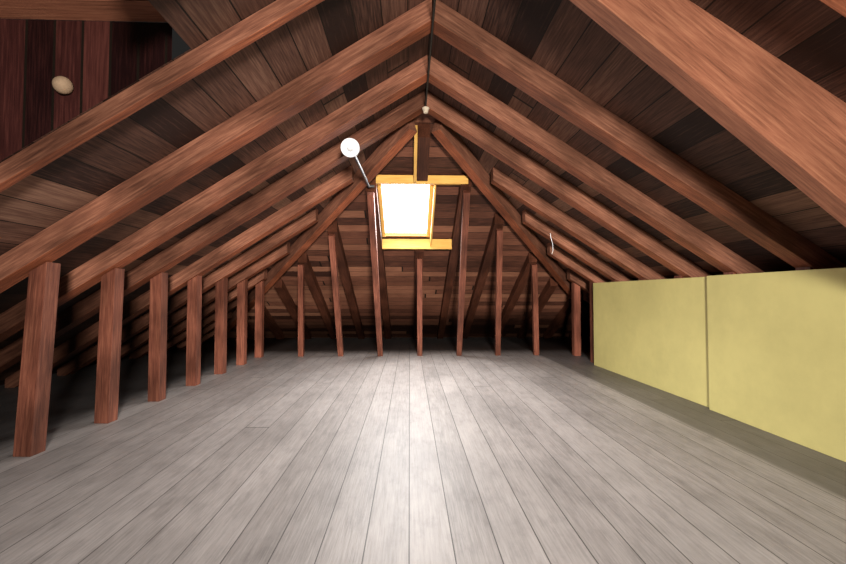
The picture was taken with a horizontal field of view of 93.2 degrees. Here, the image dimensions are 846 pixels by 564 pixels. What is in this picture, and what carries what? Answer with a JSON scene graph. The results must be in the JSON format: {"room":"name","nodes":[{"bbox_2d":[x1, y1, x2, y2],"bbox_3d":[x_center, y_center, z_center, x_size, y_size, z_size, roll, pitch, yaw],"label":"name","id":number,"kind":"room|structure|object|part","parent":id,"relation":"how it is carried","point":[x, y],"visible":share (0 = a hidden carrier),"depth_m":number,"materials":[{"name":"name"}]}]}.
{"room":"attic","nodes":[
{"label":"attic","id":0,"kind":"room"},
{"bbox_2d":[0,0,171,160],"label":"door","id":1,"kind":"structure","parent":0,"point":[100,55],"depth_m":2.27,"materials":[{"name":"brown wood"}]},
{"bbox_2d":[52,76,73,93],"bbox_3d":[-2.012,-1.099,2.231,0.096,0.096,0.080,0,-2,-2],"label":"nest","id":2,"kind":"object","parent":1,"relation":"attached to","point":[63,85],"visible":1,"depth_m":2.21,"materials":[{"name":"paper"}]},
{"bbox_2d":[0,0,429,384],"bbox_3d":[-2.738,-0.433,4.491,5.528,3.527,12.969,0,-2,-2],"label":"roof","id":3,"kind":"structure","parent":0,"point":[66,184],"depth_m":2.88,"materials":[{"name":"brown wood"}]},
{"bbox_2d":[0,0,323,191],"bbox_3d":[-2.576,-0.489,2.273,5.342,3.528,0.060,0,-2,-2],"label":"rafter","id":4,"kind":"object","parent":3,"relation":"attached to","point":[276,14],"visible":1,"depth_m":2.30,"materials":[{"name":"brown wood"}]},
{"bbox_2d":[5,165,353,387],"bbox_3d":[-3.148,-0.067,5.299,4.400,2.992,0.156,0,-2,-2],"label":"rafter","id":5,"kind":"object","parent":3,"relation":"attached to","point":[268,225],"visible":0.78,"depth_m":5.26,"materials":[{"name":"brown wood"}]},
{"bbox_2d":[57,208,317,375],"bbox_3d":[-3.499,0.163,6.037,3.748,2.576,0.156,0,-2,-2],"label":"rafter","id":6,"kind":"object","parent":3,"relation":"attached to","point":[141,323],"visible":0.69,"depth_m":5.99,"materials":[{"name":"brown wood"}]},
{"bbox_2d":[129,269,266,358],"bbox_3d":[-4.201,0.622,7.514,2.443,1.744,0.156,0,-2,-2],"label":"rafter","id":7,"kind":"object","parent":3,"relation":"attached to","point":[208,309],"visible":0.54,"depth_m":7.45,"materials":[{"name":"brown wood"}]},
{"bbox_2d":[177,310,231,347],"bbox_3d":[-4.903,1.081,8.991,1.139,0.912,0.156,0,-2,-2],"label":"rafter","id":8,"kind":"object","parent":3,"relation":"attached to","point":[210,327],"visible":0.36,"depth_m":8.92,"materials":[{"name":"brown wood"}]},
{"bbox_2d":[120,242,289,358],"bbox_3d":[-3.850,0.393,6.776,3.095,2.160,0.156,0,-2,-2],"label":"rafter","id":9,"kind":"object","parent":3,"relation":"attached to","point":[127,347],"visible":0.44,"depth_m":6.73,"materials":[{"name":"brown wood"}]},
{"bbox_2d":[167,296,247,349],"bbox_3d":[-4.552,0.852,8.253,1.791,1.328,0.156,0,-2,-2],"label":"rafter","id":10,"kind":"object","parent":3,"relation":"attached to","point":[209,319],"visible":0.26,"depth_m":8.18,"materials":[{"name":"brown wood"}]},
{"bbox_2d":[201,329,214,342],"bbox_3d":[-5.254,1.311,9.729,0.487,0.496,0.156,0,-2,-2],"label":"rafter","id":11,"kind":"object","parent":3,"relation":"attached to","point":[210,334],"visible":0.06,"depth_m":9.66,"materials":[{"name":"brown wood"}]},
{"bbox_2d":[0,90,424,372],"bbox_3d":[-2.649,-0.391,4.483,5.342,3.594,0.156,0,-2,-2],"label":"rafter","id":12,"kind":"object","parent":3,"relation":"attached to","point":[322,163],"visible":0.77,"depth_m":4.45,"materials":[{"name":"brown wood"}]},
{"bbox_2d":[0,54,427,341],"bbox_3d":[-2.627,-0.411,3.813,5.342,3.594,0.156,0,-2,-2],"label":"rafter","id":13,"kind":"object","parent":3,"relation":"attached to","point":[134,246],"visible":0.8,"depth_m":3.79,"materials":[{"name":"brown wood"}]},
{"bbox_2d":[0,0,431,292],"bbox_3d":[-2.602,-0.433,3.058,5.342,3.594,0.156,0,-2,-2],"label":"rafter","id":14,"kind":"object","parent":3,"relation":"attached to","point":[48,245],"visible":0.94,"depth_m":3.05,"materials":[{"name":"brown wood"}]},
{"bbox_2d":[212,113,589,337],"bbox_3d":[-0.084,-0.335,7.859,11.056,3.527,6.409,0,-2,-2],"label":"wall","id":15,"kind":"structure","parent":0,"point":[353,221],"depth_m":8.29,"materials":[{"name":"brown wood"}]},
{"bbox_2d":[247,323,254,338],"bbox_3d":[-4.482,1.238,10.217,0.156,0.650,0.857,0,-2,-2],"label":"rafter","id":16,"kind":"object","parent":15,"relation":"attached to","point":[250,332],"visible":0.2,"depth_m":10.28,"materials":[{"name":"brown wood"}]},
{"bbox_2d":[254,305,283,338],"bbox_3d":[-3.749,0.997,9.830,0.156,1.110,1.692,0,-2,-2],"label":"rafter","id":17,"kind":"object","parent":15,"relation":"attached to","point":[269,321],"visible":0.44,"depth_m":9.87,"materials":[{"name":"brown wood"}]},
{"bbox_2d":[274,279,310,338],"bbox_3d":[-3.015,0.756,9.444,0.156,1.569,2.527,0,-2,-2],"label":"rafter","id":18,"kind":"object","parent":15,"relation":"attached to","point":[279,286],"visible":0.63,"depth_m":8.85,"materials":[{"name":"brown wood"}]},
{"bbox_2d":[298,253,336,338],"bbox_3d":[-2.294,0.519,9.064,0.156,2.021,3.347,0,-2,-2],"label":"rafter","id":19,"kind":"object","parent":15,"relation":"attached to","point":[309,274],"visible":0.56,"depth_m":8.51,"materials":[{"name":"brown wood"}]},
{"bbox_2d":[328,221,364,338],"bbox_3d":[-1.573,0.282,8.684,0.156,2.472,4.168,0,-2,-2],"label":"rafter","id":20,"kind":"object","parent":15,"relation":"attached to","point":[333,228],"visible":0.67,"depth_m":8.01,"materials":[{"name":"brown wood"}]},
{"bbox_2d":[366,179,391,338],"bbox_3d":[-0.840,0.041,8.298,0.156,2.932,5.003,0,-2,-2],"label":"rafter","id":21,"kind":"object","parent":15,"relation":"attached to","point":[381,263],"visible":0.53,"depth_m":7.70,"materials":[{"name":"brown wood"}]},
{"bbox_2d":[413,250,423,338],"bbox_3d":[-0.122,0.428,8.978,0.156,2.197,3.668,0,-2,-2],"label":"rafter","id":22,"kind":"object","parent":15,"relation":"attached to","point":[418,253],"visible":0.38,"depth_m":8.32,"materials":[{"name":"brown wood"}]},
{"bbox_2d":[376,125,467,249],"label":"window","id":23,"kind":"structure","parent":15,"relation":"in","point":[406,203],"depth_m":6.42,"materials":[{"name":"yellow wood"}]},
{"bbox_3d":[-0.664,-1.171,6.417,0.054,0.060,1.424,0,-30,-2],"label":"frame","id":24,"kind":"part","parent":23,"relation":"part of","materials":[{"name":"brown wood"}]},
{"bbox_3d":[-0.277,-1.217,6.417,0.827,0.687,1.248,0,-2,-2],"label":"glass","id":25,"kind":"part","parent":23,"relation":"part of","materials":[{"name":"white glass"}]},
{"bbox_3d":[-0.297,-0.829,7.002,0.827,0.060,0.054,0,-2,-2],"label":"frame","id":26,"kind":"part","parent":23,"relation":"part of","materials":[{"name":"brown wood"}]},
{"bbox_3d":[-0.105,-0.667,7.091,1.229,0.174,0.120,0,-2,-2],"label":"casing","id":27,"kind":"part","parent":23,"relation":"part of","materials":[{"name":"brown wood"}]},
{"bbox_3d":[-0.012,-1.470,5.766,1.325,0.120,0.072,0,-2,-2],"label":"casing","id":28,"kind":"part","parent":23,"relation":"part of","materials":[{"name":"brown wood"}]},
{"bbox_3d":[0.109,-1.170,6.442,0.054,0.060,1.424,0,-30,-2],"label":"frame","id":29,"kind":"part","parent":23,"relation":"part of","materials":[{"name":"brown wood"}]},
{"bbox_2d":[417,123,429,180],"bbox_3d":[0.001,-1.714,5.343,0.156,0.540,0.657,0,-2,-2],"label":"rafter","id":30,"kind":"object","parent":15,"relation":"attached to","point":[423,139],"visible":0.92,"depth_m":5.20,"materials":[{"name":"brown wood"}]},
{"bbox_2d":[437,174,471,338],"bbox_3d":[0.542,0.008,8.286,0.156,2.996,5.120,0,-2,-2],"label":"rafter","id":31,"kind":"object","parent":15,"relation":"attached to","point":[456,233],"visible":0.67,"depth_m":7.44,"materials":[{"name":"brown wood"}]},
{"bbox_2d":[463,213,503,338],"bbox_3d":[1.177,0.226,8.677,0.156,2.582,4.368,0,-2,-2],"label":"rafter","id":32,"kind":"object","parent":15,"relation":"attached to","point":[498,220],"visible":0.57,"depth_m":7.84,"materials":[{"name":"brown wood"}]},
{"bbox_2d":[492,253,536,337],"bbox_3d":[2.012,0.513,9.190,0.156,2.039,3.381,0,-2,-2],"label":"rafter","id":33,"kind":"object","parent":15,"relation":"attached to","point":[525,272],"visible":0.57,"depth_m":8.47,"materials":[{"name":"brown wood"}]},
{"bbox_2d":[517,277,557,337],"bbox_3d":[2.683,0.743,9.603,0.156,1.602,2.588,0,-2,-2],"label":"rafter","id":34,"kind":"object","parent":15,"relation":"attached to","point":[552,284],"visible":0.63,"depth_m":9.01,"materials":[{"name":"brown wood"}]},
{"bbox_2d":[543,299,571,337],"bbox_3d":[3.388,0.986,10.037,0.156,1.143,1.753,0,-2,-2],"label":"rafter","id":35,"kind":"object","parent":15,"relation":"attached to","point":[566,309],"visible":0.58,"depth_m":9.86,"materials":[{"name":"brown wood"}]},
{"bbox_2d":[570,317,589,337],"bbox_3d":[4.094,1.228,10.471,0.156,0.684,0.918,0,-2,-2],"label":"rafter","id":36,"kind":"object","parent":15,"relation":"attached to","point":[585,322],"visible":0.42,"depth_m":10.09,"materials":[{"name":"brown wood"}]},
{"bbox_2d":[0,337,845,563],"bbox_3d":[0.025,1.358,4.536,11.174,0.050,12.980,0,-2,-2],"label":"floor","id":37,"kind":"structure","parent":0,"point":[321,456],"depth_m":2.72,"materials":[{"name":"grey wood"}]},
{"bbox_2d":[13,262,60,456],"bbox_3d":[-2.931,0.570,3.042,0.163,1.444,0.175,0,-2,-2],"label":"wooden post","id":38,"kind":"object","parent":37,"relation":"on","point":[30,436],"visible":1,"depth_m":3.00,"materials":[{"name":"brown wood"}]},
{"bbox_2d":[94,268,124,423],"bbox_3d":[-2.965,0.591,3.785,0.126,1.440,0.126,1,-3,-2],"label":"wooden post","id":39,"kind":"object","parent":37,"relation":"on","point":[112,282],"visible":1,"depth_m":3.74,"materials":[{"name":"brown wood"}]},
{"bbox_2d":[148,272,167,401],"bbox_3d":[-2.999,0.612,4.528,0.126,1.440,0.126,0,-2,-2],"label":"wooden post","id":40,"kind":"object","parent":37,"relation":"on","point":[157,359],"visible":1,"depth_m":4.47,"materials":[{"name":"brown wood"}]},
{"bbox_2d":[186,275,201,385],"bbox_3d":[-3.024,0.634,5.283,0.126,1.440,0.126,0,-2,-2],"label":"wooden post","id":41,"kind":"object","parent":37,"relation":"on","point":[194,286],"visible":1,"depth_m":5.23,"materials":[{"name":"brown wood"}]},
{"bbox_2d":[214,278,227,373],"bbox_3d":[-3.049,0.656,6.038,0.126,1.440,0.126,0,-2,-2],"label":"wooden post","id":42,"kind":"object","parent":37,"relation":"on","point":[221,287],"visible":1,"depth_m":5.98,"materials":[{"name":"brown wood"}]},
{"bbox_2d":[236,280,247,364],"bbox_3d":[-3.074,0.678,6.793,0.126,1.440,0.126,0,-2,-2],"label":"wooden post","id":43,"kind":"object","parent":37,"relation":"on","point":[242,287],"visible":1,"depth_m":6.74,"materials":[{"name":"brown wood"}]},
{"bbox_2d":[255,281,263,357],"bbox_3d":[-3.100,0.701,7.588,0.126,1.440,0.126,0,-2,-2],"label":"wooden post","id":44,"kind":"object","parent":37,"relation":"on","point":[259,288],"visible":1,"depth_m":7.53,"materials":[{"name":"brown wood"}]},
{"bbox_2d":[298,264,303,356],"bbox_3d":[-2.289,0.554,7.511,0.113,1.755,0.526,0,-2,-15],"label":"wooden post","id":45,"kind":"object","parent":37,"relation":"on","point":[300,266],"visible":0.93,"depth_m":7.46,"materials":[{"name":"brown wood"}]},
{"bbox_2d":[214,119,416,339],"bbox_3d":[-2.787,-0.222,7.700,0.132,3.434,7.872,2,-2,-43],"label":"rafter","id":46,"kind":"object","parent":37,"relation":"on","point":[396,140],"visible":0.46,"depth_m":6.00,"materials":[{"name":"brown wood"}]},
{"bbox_2d":[341,138,374,186],"bbox_3d":[-0.750,-1.319,4.817,0.185,0.185,1.807,0,-2,-2],"label":"work lamp","id":47,"kind":"object","parent":46,"relation":"attached to","point":[350,147],"visible":1,"depth_m":4.00,"materials":[{"name":"white metal"}]},
{"bbox_3d":[-0.727,-1.348,3.994,0.187,0.187,0.070,0,31,-10],"label":"lamp shade","id":48,"kind":"part","parent":47,"relation":"part of","materials":[{"name":"white metal"}]},
{"bbox_3d":[-0.725,-1.340,3.981,0.072,0.072,0.072,0,31,-10],"label":"bulb","id":49,"kind":"part","parent":47,"relation":"part of","materials":[{"name":"white glass"}]},
{"bbox_3d":[-0.721,-1.368,4.869,0.123,0.084,1.708,0,-2,-2],"label":"arm","id":50,"kind":"part","parent":47,"relation":"part of","materials":[{"name":"grey metal"}]},
{"bbox_2d":[328,234,343,355],"bbox_3d":[-1.542,0.325,7.146,0.099,2.211,1.284,0,-2,-4],"label":"wooden post","id":51,"kind":"object","parent":37,"relation":"on","point":[332,242],"visible":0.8,"depth_m":7.03,"materials":[{"name":"brown wood"}]},
{"bbox_2d":[367,192,382,355],"bbox_3d":[-0.788,0.076,6.746,0.096,2.698,2.136,0,-2,-2],"label":"wooden post","id":52,"kind":"object","parent":37,"relation":"on","point":[370,195],"visible":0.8,"depth_m":6.47,"materials":[{"name":"brown wood"}]},
{"bbox_2d":[417,258,421,355],"bbox_3d":[-0.062,0.500,7.491,0.099,1.864,0.692,0,-2,0],"label":"wooden post","id":53,"kind":"object","parent":37,"relation":"on","point":[419,260],"visible":0.89,"depth_m":7.43,"materials":[{"name":"brown wood"}]},
{"bbox_2d":[456,190,469,355],"bbox_3d":[0.663,0.063,6.771,0.100,2.727,2.192,0,-2,2],"label":"wooden post","id":54,"kind":"object","parent":37,"relation":"on","point":[466,193],"visible":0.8,"depth_m":6.48,"materials":[{"name":"brown wood"}]},
{"bbox_2d":[495,228,502,355],"bbox_3d":[1.354,0.286,7.171,0.109,2.299,1.458,0,-2,9],"label":"wooden post","id":55,"kind":"object","parent":37,"relation":"on","point":[499,232],"visible":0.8,"depth_m":7.05,"materials":[{"name":"brown wood"}]},
{"bbox_2d":[531,264,538,354],"bbox_3d":[2.145,0.551,7.646,0.120,1.773,0.576,-1,-2,19],"label":"wooden post","id":56,"kind":"object","parent":37,"relation":"on","point":[534,271],"visible":0.99,"depth_m":7.59,"materials":[{"name":"brown wood"}]},
{"bbox_2d":[571,283,580,355],"bbox_3d":[2.983,0.720,7.790,0.126,1.414,0.126,0,-2,-2],"label":"wooden post","id":57,"kind":"object","parent":37,"relation":"on","point":[575,289],"visible":1,"depth_m":7.73,"materials":[{"name":"brown wood"}]},
{"bbox_2d":[590,281,594,362],"bbox_3d":[3.009,0.697,6.995,0.126,1.414,0.126,0,-2,-2],"label":"wooden post","id":58,"kind":"object","parent":37,"relation":"on","point":[591,282],"visible":0.48,"depth_m":6.99,"materials":[{"name":"brown wood"}]},
{"bbox_2d":[795,267,812,270],"bbox_3d":[3.135,0.587,3.218,0.126,1.414,0.126,0,-2,-2],"label":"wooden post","id":59,"kind":"object","parent":37,"relation":"on","point":[798,268],"visible":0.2,"depth_m":3.23,"materials":[{"name":"brown wood"}]},
{"bbox_2d":[425,0,845,294],"bbox_3d":[2.788,-0.427,4.674,5.528,3.527,12.969,0,-2,-2],"label":"roof","id":60,"kind":"structure","parent":0,"point":[809,36],"depth_m":2.96,"materials":[{"name":"brown wood"}]},
{"bbox_2d":[432,119,589,319],"bbox_3d":[2.623,-0.217,7.879,0.132,3.434,7.872,-1,-2,39],"label":"rafter","id":61,"kind":"object","parent":60,"relation":"attached to","point":[450,140],"visible":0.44,"depth_m":5.99,"materials":[{"name":"brown wood"}]},
{"bbox_2d":[425,91,712,277],"bbox_3d":[2.700,-0.386,4.660,5.342,3.594,0.156,0,-2,-2],"label":"rafter","id":62,"kind":"object","parent":60,"relation":"attached to","point":[448,115],"visible":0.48,"depth_m":4.57,"materials":[{"name":"brown wood"}]},
{"bbox_2d":[567,269,589,293],"bbox_3d":[4.045,0.630,7.788,2.443,1.744,0.156,0,-2,-2],"label":"rafter","id":63,"kind":"object","parent":60,"relation":"attached to","point":[573,277],"visible":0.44,"depth_m":7.70,"materials":[{"name":"brown wood"}]},
{"bbox_2d":[491,167,666,279],"bbox_3d":[3.143,-0.061,5.508,4.400,2.992,0.156,0,-2,-2],"label":"rafter","id":64,"kind":"object","parent":60,"relation":"attached to","point":[499,179],"visible":0.51,"depth_m":5.42,"materials":[{"name":"brown wood"}]},
{"bbox_2d":[522,209,635,281],"bbox_3d":[3.444,0.170,6.268,3.748,2.576,0.156,0,-2,-2],"label":"rafter","id":65,"kind":"object","parent":60,"relation":"attached to","point":[530,220],"visible":0.44,"depth_m":6.18,"materials":[{"name":"brown wood"}]},
{"bbox_2d":[547,243,610,282],"bbox_3d":[3.744,0.400,7.028,3.095,2.160,0.156,0,-2,-2],"label":"rafter","id":66,"kind":"object","parent":60,"relation":"attached to","point":[558,254],"visible":0.44,"depth_m":6.94,"materials":[{"name":"brown wood"}]},
{"bbox_2d":[583,291,589,303],"bbox_3d":[4.346,0.860,8.548,1.791,1.328,0.156,0,-2,-2],"label":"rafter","id":67,"kind":"object","parent":60,"relation":"attached to","point":[586,296],"visible":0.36,"depth_m":8.49,"materials":[{"name":"brown wood"}]},
{"bbox_2d":[428,56,763,273],"bbox_3d":[2.722,-0.406,3.990,5.342,3.594,0.156,0,-2,-2],"label":"rafter","id":68,"kind":"object","parent":60,"relation":"attached to","point":[441,76],"visible":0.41,"depth_m":3.90,"materials":[{"name":"brown wood"}]},
{"bbox_2d":[432,0,845,268],"bbox_3d":[2.747,-0.428,3.235,5.342,3.594,0.156,0,-2,-2],"label":"rafter","id":69,"kind":"object","parent":60,"relation":"attached to","point":[450,26],"visible":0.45,"depth_m":3.15,"materials":[{"name":"brown wood"}]},
{"bbox_2d":[422,0,435,113],"bbox_3d":[0.131,-2.018,1.445,0.082,0.098,6.121,0,-2,-2],"label":"pendant light","id":70,"kind":"object","parent":69,"relation":"attached to","point":[425,108],"visible":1,"depth_m":3.52,"materials":[{"name":"beige ceramic"}]},
{"bbox_2d":[422,106,428,113],"bbox_3d":[0.030,-1.917,4.462,0.082,0.072,0.080,0,-2,-2],"label":"socket","id":71,"kind":"object","parent":70,"relation":"attached to","point":[425,109],"depth_m":4.44,"materials":[{"name":"beige ceramic"}]},
{"bbox_2d":[569,0,845,226],"bbox_3d":[1.576,-1.015,2.124,2.926,2.483,0.120,0,-2,-2],"label":"rafter","id":72,"kind":"object","parent":60,"relation":"attached to","point":[791,122],"visible":1,"depth_m":2.07,"materials":[{"name":"brown wood"}]},
{"bbox_2d":[820,0,845,17],"bbox_3d":[2.802,-0.476,1.566,5.342,3.594,0.156,0,-2,-2],"label":"rafter","id":73,"kind":"object","parent":60,"relation":"attached to","point":[839,6],"visible":1,"depth_m":1.61,"materials":[{"name":"brown wood"}]},
{"bbox_2d":[593,268,845,461],"bbox_3d":[3.058,0.579,2.463,0.096,1.386,8.592,0,-2,-2],"label":"wall","id":74,"kind":"structure","parent":0,"point":[766,351],"depth_m":3.69,"materials":[{"name":"yellow paint"}]}
]}

